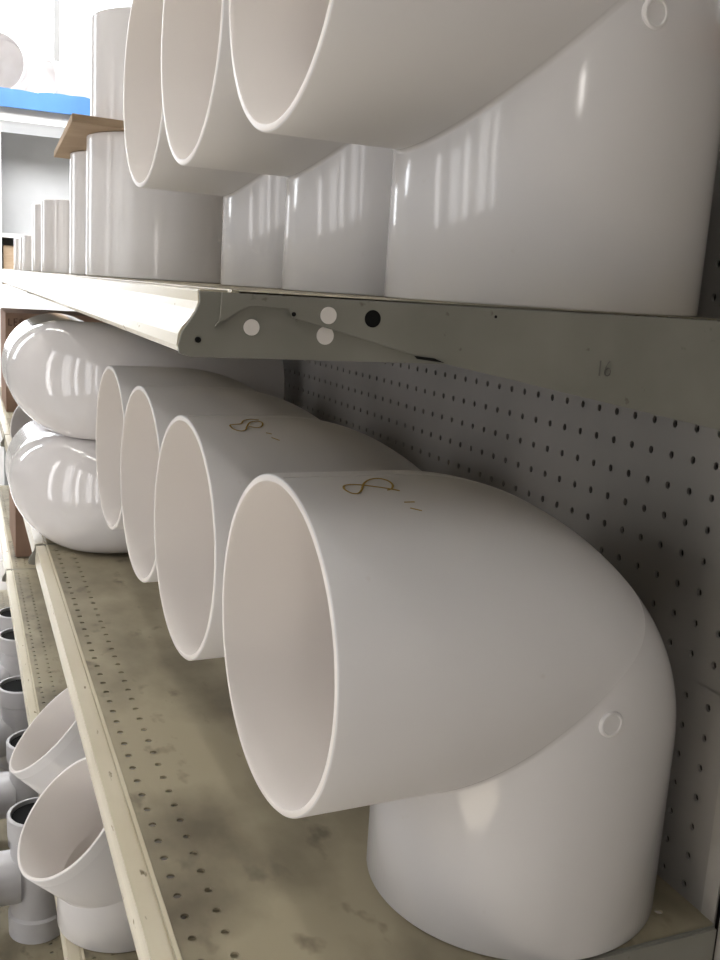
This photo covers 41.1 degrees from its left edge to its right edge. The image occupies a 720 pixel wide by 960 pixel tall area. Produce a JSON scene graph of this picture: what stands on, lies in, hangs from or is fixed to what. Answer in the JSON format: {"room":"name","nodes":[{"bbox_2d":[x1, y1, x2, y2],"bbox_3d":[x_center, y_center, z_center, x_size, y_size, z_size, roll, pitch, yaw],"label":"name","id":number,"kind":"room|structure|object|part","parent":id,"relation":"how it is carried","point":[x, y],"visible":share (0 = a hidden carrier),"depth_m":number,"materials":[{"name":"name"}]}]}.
{"room":"hardware store","nodes":[
{"label":"hardware store","id":0,"kind":"room"},
{"bbox_2d":[0,560,52,953],"bbox_3d":[-1.276,1.016,1.911,12.000,0.020,17.000,-1,12,-23],"label":"floor","id":1,"kind":"structure","parent":0,"point":[3,586],"depth_m":4.55,"materials":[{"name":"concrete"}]},
{"bbox_2d":[0,590,47,659],"bbox_3d":[-1.209,0.630,3.570,0.610,0.098,1.218,-1,12,-23],"label":"metal shelf","id":2,"kind":"object","parent":1,"relation":"on","point":[4,600],"visible":0.03,"depth_m":3.96,"materials":[{"name":"beige metal"}]},
{"bbox_2d":[0,607,28,631],"bbox_3d":[-1.136,0.552,3.090,0.179,0.263,0.118,-1,12,-23],"label":"fitting","id":3,"kind":"object","parent":2,"relation":"on","point":[5,613],"visible":0.16,"depth_m":3.03,"materials":[{"name":"grey plastic"}]},
{"bbox_2d":[0,106,73,559],"bbox_3d":[-1.081,-0.754,5.191,1.662,2.233,0.520,-1,12,-23],"label":"wall","id":4,"kind":"structure","parent":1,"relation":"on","point":[30,173],"depth_m":4.77,"materials":[{"name":"white paint"}]},
{"bbox_3d":[-1.841,-0.677,4.889,0.024,2.105,0.520,-1,12,-23],"label":"post","id":5,"kind":"part","parent":4,"relation":"part of","materials":[{"name":"white paint"}]},
{"bbox_2d":[2,245,13,283],"bbox_3d":[-1.611,-1.060,4.774,0.310,0.184,0.210,-1,12,-23],"label":"cardboard box","id":6,"kind":"object","parent":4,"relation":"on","point":[7,250],"visible":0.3,"depth_m":4.62,"materials":[{"name":"beige cardboard"}]},
{"bbox_2d":[0,31,35,92],"bbox_3d":[-1.733,-1.986,4.672,0.280,0.295,0.360,2,11,-8],"label":"fitting","id":7,"kind":"object","parent":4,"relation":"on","point":[16,67],"visible":0.7,"depth_m":4.72,"materials":[{"name":"white plastic"}]},
{"bbox_2d":[0,87,89,115],"bbox_3d":[-0.921,-1.795,4.761,1.660,0.090,0.016,-1,12,-23],"label":"trim","id":8,"kind":"structure","parent":4,"relation":"attached to","point":[12,98],"depth_m":4.52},
{"bbox_2d":[38,60,90,98],"bbox_3d":[-1.437,-1.925,4.689,0.190,0.200,0.200,-7,15,-42],"label":"coupling","id":9,"kind":"object","parent":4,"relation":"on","point":[57,77],"visible":0.61,"depth_m":4.64,"materials":[{"name":"white plastic"}]},
{"bbox_2d":[0,819,115,959],"bbox_3d":[-0.747,0.877,2.468,0.610,0.098,1.218,-1,12,-23],"label":"metal shelf","id":10,"kind":"object","parent":1,"relation":"on","point":[10,949],"visible":0.02,"depth_m":1.94,"materials":[{"name":"beige metal"}]},
{"bbox_2d":[0,628,35,680],"bbox_3d":[-1.063,0.593,2.905,0.179,0.263,0.118,-2,13,-27],"label":"fitting","id":11,"kind":"object","parent":10,"relation":"on","point":[9,665],"visible":0.23,"depth_m":2.86,"materials":[{"name":"grey plastic"}]},
{"bbox_2d":[0,676,38,771],"bbox_3d":[-0.931,0.671,2.552,0.179,0.263,0.118,-5,14,-36],"label":"fitting","id":12,"kind":"object","parent":10,"relation":"on","point":[13,717],"visible":0.48,"depth_m":2.51,"materials":[{"name":"grey plastic"}]},
{"bbox_2d":[0,729,38,847],"bbox_3d":[-0.804,0.735,2.267,0.179,0.263,0.118,1,12,-15],"label":"fitting","id":13,"kind":"object","parent":10,"relation":"on","point":[13,790],"visible":0.16,"depth_m":2.22,"materials":[{"name":"grey plastic"}]},
{"bbox_2d":[0,797,59,944],"bbox_3d":[-0.691,0.802,1.965,0.179,0.263,0.118,-1,12,-23],"label":"fitting","id":14,"kind":"object","parent":10,"relation":"on","point":[32,912],"visible":0.46,"depth_m":1.94,"materials":[{"name":"grey plastic"}]},
{"bbox_2d":[477,261,719,959],"bbox_3d":[-0.157,0.246,1.903,0.004,1.585,4.880,-1,12,-23],"label":"panel","id":15,"kind":"object","parent":1,"relation":"on","point":[718,910],"visible":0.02,"depth_m":0.82,"materials":[{"name":"grey metal"}]},
{"bbox_2d":[714,921,719,959],"bbox_3d":[0.293,0.488,0.778,0.031,1.610,0.024,-1,12,-23],"label":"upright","id":16,"kind":"object","parent":1,"relation":"on","point":[717,949],"visible":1,"depth_m":0.76,"materials":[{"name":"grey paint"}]},
{"bbox_3d":[-0.174,0.244,1.892,0.031,1.610,0.024,-1,12,-23],"label":"upright","id":17,"kind":"object","parent":1,"relation":"on","visible":0},
{"bbox_2d":[0,435,55,561],"bbox_3d":[-0.614,0.029,2.333,0.438,0.098,1.218,-1,12,-23],"label":"metal shelf","id":18,"kind":"object","parent":17,"relation":"attached to","point":[35,538],"visible":0.02,"depth_m":1.78,"materials":[{"name":"beige metal"}]},
{"bbox_2d":[10,405,31,439],"bbox_3d":[-0.662,-0.090,2.181,0.150,0.200,0.200,10,13,28],"label":"fitting","id":19,"kind":"object","parent":18,"relation":"on","point":[19,419],"visible":0.02,"depth_m":2.13,"materials":[{"name":"white plastic"}]},
{"bbox_2d":[0,270,213,291],"bbox_3d":[-0.586,-0.432,2.242,0.438,0.098,1.218,-1,12,-23],"label":"metal shelf","id":20,"kind":"object","parent":17,"relation":"attached to","point":[19,279],"visible":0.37,"depth_m":1.94,"materials":[{"name":"white metal"}]},
{"bbox_3d":[-0.772,-0.454,2.161,0.033,0.034,1.207,-1,12,-23],"label":"price rail","id":21,"kind":"part","parent":20,"relation":"part of","materials":[{"name":"white metal"}]},
{"bbox_2d":[23,235,31,270],"bbox_3d":[-0.853,-0.609,2.594,0.110,0.093,0.110,-1,12,-23],"label":"coupling","id":22,"kind":"object","parent":20,"relation":"on","point":[27,239],"visible":0.32,"depth_m":2.55,"materials":[{"name":"white plastic"}]},
{"bbox_2d":[32,204,41,271],"bbox_3d":[-0.743,-0.608,2.441,0.172,0.163,0.172,-1,12,-23],"label":"coupling","id":23,"kind":"object","parent":20,"relation":"on","point":[36,208],"visible":0.23,"depth_m":2.38,"materials":[{"name":"white plastic"}]},
{"bbox_2d":[41,199,69,273],"bbox_3d":[-0.660,-0.568,2.263,0.172,0.163,0.172,-1,12,-23],"label":"coupling","id":24,"kind":"object","parent":20,"relation":"on","point":[55,213],"visible":0.38,"depth_m":2.19,"materials":[{"name":"white plastic"}]},
{"bbox_2d":[70,151,85,274],"bbox_3d":[-0.449,-0.514,1.897,0.238,0.226,0.238,-1,12,-23],"label":"coupling","id":25,"kind":"object","parent":20,"relation":"on","point":[78,158],"visible":0.2,"depth_m":1.81,"materials":[{"name":"plastic"}]},
{"bbox_2d":[39,765,238,959],"bbox_3d":[-0.177,0.677,1.311,0.438,0.098,1.218,-1,12,-23],"label":"metal shelf","id":26,"kind":"object","parent":17,"relation":"attached to","point":[71,951],"visible":0.04,"depth_m":1.28,"materials":[{"name":"beige metal"}]},
{"bbox_3d":[-0.359,0.655,1.231,0.022,0.034,1.207,-1,12,-23],"label":"price rail","id":27,"kind":"part","parent":26,"relation":"part of","materials":[{"name":"beige metal"}]},
{"bbox_2d":[9,688,156,794],"bbox_3d":[-0.450,0.446,1.568,0.234,0.235,0.184,0,12,-18],"label":"fitting","id":28,"kind":"object","parent":26,"relation":"on","point":[52,742],"visible":0.19,"depth_m":1.56,"materials":[{"name":"white plastic"}]},
{"bbox_2d":[17,757,187,952],"bbox_3d":[-0.350,0.499,1.328,0.234,0.236,0.184,-4,14,-34],"label":"fitting","id":29,"kind":"object","parent":26,"relation":"on","point":[63,847],"visible":0.49,"depth_m":1.29,"materials":[{"name":"white plastic"}]},
{"bbox_2d":[29,544,716,959],"bbox_3d":[-0.152,0.275,1.231,0.438,0.098,1.218,-1,12,-23],"label":"metal shelf","id":30,"kind":"object","parent":17,"relation":"attached to","point":[282,887],"visible":0.49,"depth_m":0.85,"materials":[{"name":"metal"}]},
{"bbox_2d":[5,420,127,552],"bbox_3d":[-0.416,0.006,1.776,0.434,0.201,0.408,-1,12,-23],"label":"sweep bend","id":31,"kind":"object","parent":30,"relation":"on","point":[52,479],"visible":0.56,"depth_m":1.62,"materials":[{"name":"white plastic"}]},
{"bbox_2d":[1,313,283,439],"bbox_3d":[-0.407,-0.188,1.737,0.434,0.201,0.408,-1,12,-23],"label":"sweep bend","id":32,"kind":"object","parent":31,"relation":"on","point":[53,365],"visible":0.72,"depth_m":1.58,"materials":[{"name":"white plastic"}]},
{"bbox_3d":[-0.334,0.253,1.152,0.022,0.034,1.207,-1,12,-23],"label":"price rail","id":33,"kind":"part","parent":30,"relation":"part of","materials":[{"name":"beige metal"}]},
{"bbox_2d":[96,365,255,529],"bbox_3d":[-0.214,0.000,1.491,0.344,0.348,0.244,-2,12,-25],"label":"fitting","id":34,"kind":"object","parent":30,"relation":"on","point":[117,383],"visible":0.08,"depth_m":1.47,"materials":[{"name":"white plastic"}]},
{"bbox_2d":[120,385,318,582],"bbox_3d":[-0.117,0.052,1.259,0.344,0.348,0.244,-2,12,-25],"label":"fitting","id":35,"kind":"object","parent":30,"relation":"on","point":[150,410],"visible":0.12,"depth_m":1.23,"materials":[{"name":"white plastic"}]},
{"bbox_2d":[154,415,420,660],"bbox_3d":[-0.023,0.104,1.028,0.344,0.348,0.244,-2,12,-25],"label":"fitting","id":36,"kind":"object","parent":30,"relation":"on","point":[206,463],"visible":0.19,"depth_m":0.95,"materials":[{"name":"white plastic"}]},
{"bbox_2d":[222,470,675,959],"bbox_3d":[0.089,0.163,0.766,0.344,0.348,0.244,-2,12,-25],"label":"fitting","id":37,"kind":"object","parent":30,"relation":"on","point":[443,655],"visible":1,"depth_m":0.68,"materials":[{"name":"white plastic"}]},
{"bbox_3d":[0.085,0.399,0.687,0.418,0.084,0.002,-1,12,-23],"label":"bracket arm","id":38,"kind":"part","parent":30,"relation":"part of","materials":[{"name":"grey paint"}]},
{"bbox_2d":[27,273,719,429],"bbox_3d":[-0.124,-0.185,1.140,0.438,0.098,1.218,-1,12,-23],"label":"metal shelf","id":39,"kind":"object","parent":17,"relation":"attached to","point":[661,365],"visible":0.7,"depth_m":0.59,"materials":[{"name":"metal"}]},
{"bbox_3d":[-0.310,-0.207,1.059,0.033,0.034,1.207,-1,12,-23],"label":"price rail","id":40,"kind":"part","parent":39,"relation":"part of","materials":[{"name":"white metal"}]},
{"bbox_2d":[86,131,222,283],"bbox_3d":[-0.345,-0.458,1.645,0.238,0.226,0.238,-1,12,-23],"label":"coupling","id":41,"kind":"object","parent":39,"relation":"on","point":[134,232],"visible":0.71,"depth_m":1.55,"materials":[{"name":"plastic"}]},
{"bbox_2d":[54,113,123,158],"bbox_3d":[-0.404,-0.603,1.740,0.282,0.013,0.525,-1,12,-23],"label":"cardboard sheet","id":42,"kind":"object","parent":41,"relation":"on","point":[78,127],"visible":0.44,"depth_m":1.53,"materials":[{"name":"brown cardboard"}]},
{"bbox_2d":[90,7,130,120],"bbox_3d":[-0.329,-0.665,1.605,0.233,0.170,0.233,-1,12,-23],"label":"coupling","id":43,"kind":"object","parent":42,"relation":"on","point":[109,27],"visible":0.16,"depth_m":1.51,"materials":[{"name":"plastic"}]},
{"bbox_2d":[123,0,286,288],"bbox_3d":[-0.093,-0.409,1.171,0.344,0.348,0.244,-1,12,-24],"label":"fitting","id":44,"kind":"object","parent":39,"relation":"on","point":[253,222],"visible":0.23,"depth_m":1.13,"materials":[{"name":"white plastic"}]},
{"bbox_2d":[161,0,392,295],"bbox_3d":[0.004,-0.354,0.922,0.344,0.348,0.244,-1,12,-23],"label":"fitting","id":45,"kind":"object","parent":39,"relation":"on","point":[337,203],"visible":0.28,"depth_m":0.87,"materials":[{"name":"white plastic"}]},
{"bbox_3d":[0.114,-0.062,0.596,0.418,0.084,0.002,-1,12,-23],"label":"bracket arm","id":46,"kind":"part","parent":39,"relation":"part of","materials":[{"name":"grey paint"}]},
{"bbox_2d":[229,0,719,316],"bbox_3d":[0.102,-0.304,0.702,0.344,0.348,0.244,-1,12,-24],"label":"fitting","id":47,"kind":"object","parent":39,"relation":"on","point":[552,154],"visible":1,"depth_m":0.63,"materials":[{"name":"white plastic"}]},
{"bbox_2d":[283,143,719,693],"bbox_3d":[0.078,-0.176,1.232,0.004,0.469,1.212,-1,12,-23],"label":"pegboard panel","id":48,"kind":"object","parent":17,"relation":"attached to","point":[439,418],"visible":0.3,"depth_m":0.90,"materials":[{"name":"beige paint"}]},
{"bbox_2d":[655,667,719,927],"bbox_3d":[0.046,0.342,1.332,0.004,0.586,1.212,-1,12,-23],"label":"pegboard panel","id":49,"kind":"object","parent":17,"relation":"attached to","point":[700,871],"visible":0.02,"depth_m":0.78,"materials":[{"name":"beige paint"}]},
{"bbox_3d":[-0.636,0.004,2.995,0.031,1.610,0.024,-1,12,-23],"label":"upright","id":50,"kind":"object","parent":1,"relation":"on","visible":0},
{"bbox_2d":[0,387,13,445],"bbox_3d":[-1.077,-0.218,3.435,0.438,0.098,1.218,-1,12,-23],"label":"metal shelf","id":51,"kind":"object","parent":50,"relation":"attached to","point":[5,417],"visible":0.12,"depth_m":3.07,"materials":[{"name":"beige metal"}]},
{"bbox_3d":[-1.258,-0.240,3.356,0.022,0.034,1.207,-1,12,-23],"label":"price rail","id":52,"kind":"part","parent":51,"relation":"part of","materials":[{"name":"beige paint"}]},
{"bbox_2d":[0,308,104,411],"bbox_3d":[-1.095,-0.433,3.438,0.342,0.328,0.403,-1,12,-23],"label":"cardboard box","id":53,"kind":"object","parent":51,"relation":"on","point":[11,318],"visible":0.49,"depth_m":3.25,"materials":[{"name":"brown"}]},
{"bbox_2d":[0,485,35,577],"bbox_3d":[-1.102,0.183,3.514,0.438,0.098,1.218,-1,12,-23],"label":"metal shelf","id":54,"kind":"object","parent":50,"relation":"attached to","point":[10,561],"visible":0.23,"depth_m":3.18,"materials":[{"name":"beige metal"}]},
{"bbox_3d":[-1.283,0.161,3.435,0.022,0.034,1.207,-1,12,-23],"label":"price rail","id":55,"kind":"part","parent":54,"relation":"part of","materials":[{"name":"beige paint"}]},
{"bbox_2d":[9,488,31,556],"bbox_3d":[-1.009,0.046,3.201,0.283,0.312,0.390,-1,12,-23],"label":"cardboard box","id":56,"kind":"object","parent":54,"relation":"on","point":[22,548],"visible":0.16,"depth_m":3.00,"materials":[{"name":"brown cardboard"}]},
{"bbox_2d":[2,569,145,730],"bbox_3d":[-0.640,0.430,2.413,0.438,0.098,1.218,-1,12,-23],"label":"metal shelf","id":57,"kind":"object","parent":50,"relation":"attached to","point":[21,584],"visible":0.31,"depth_m":2.33,"materials":[{"name":"beige metal"}]},
{"bbox_3d":[-0.821,0.408,2.333,0.022,0.034,1.207,-1,12,-23],"label":"price rail","id":58,"kind":"part","parent":57,"relation":"part of","materials":[{"name":"beige metal"}]},
{"bbox_3d":[-1.048,-0.679,3.344,0.438,0.086,1.218,-1,12,-23],"label":"metal shelf","id":59,"kind":"object","parent":50,"relation":"attached to","visible":0},
{"bbox_2d":[14,238,18,269],"bbox_3d":[-0.993,-0.682,2.918,0.110,0.093,0.110,-1,12,-23],"label":"coupling","id":60,"kind":"object","parent":59,"relation":"on","point":[16,240],"visible":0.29,"depth_m":2.88,"materials":[{"name":"white plastic"}]},
{"bbox_2d":[19,237,22,269],"bbox_3d":[-0.917,-0.644,2.748,0.110,0.093,0.110,-1,12,-23],"label":"coupling","id":61,"kind":"object","parent":59,"relation":"on","point":[20,238],"visible":0.13,"depth_m":2.71,"materials":[{"name":"white plastic"}]},
{"bbox_3d":[-4.387,-2.813,9.228,12.000,4.350,0.100,-1,12,-23],"label":"wall","id":62,"kind":"structure","parent":0,"visible":0},
{"bbox_2d":[0,0,131,92],"bbox_3d":[-3.028,-3.249,9.587,4.460,3.430,0.090,-1,12,-23],"label":"window","id":63,"kind":"structure","parent":62,"relation":"in","point":[55,30],"depth_m":9.35,"materials":[{"name":"white glass"}]},
{"bbox_3d":[-3.028,-3.249,9.587,4.460,3.430,0.090,-1,12,-23],"label":"frame","id":64,"kind":"part","parent":63,"relation":"part of","materials":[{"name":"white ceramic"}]}
]}

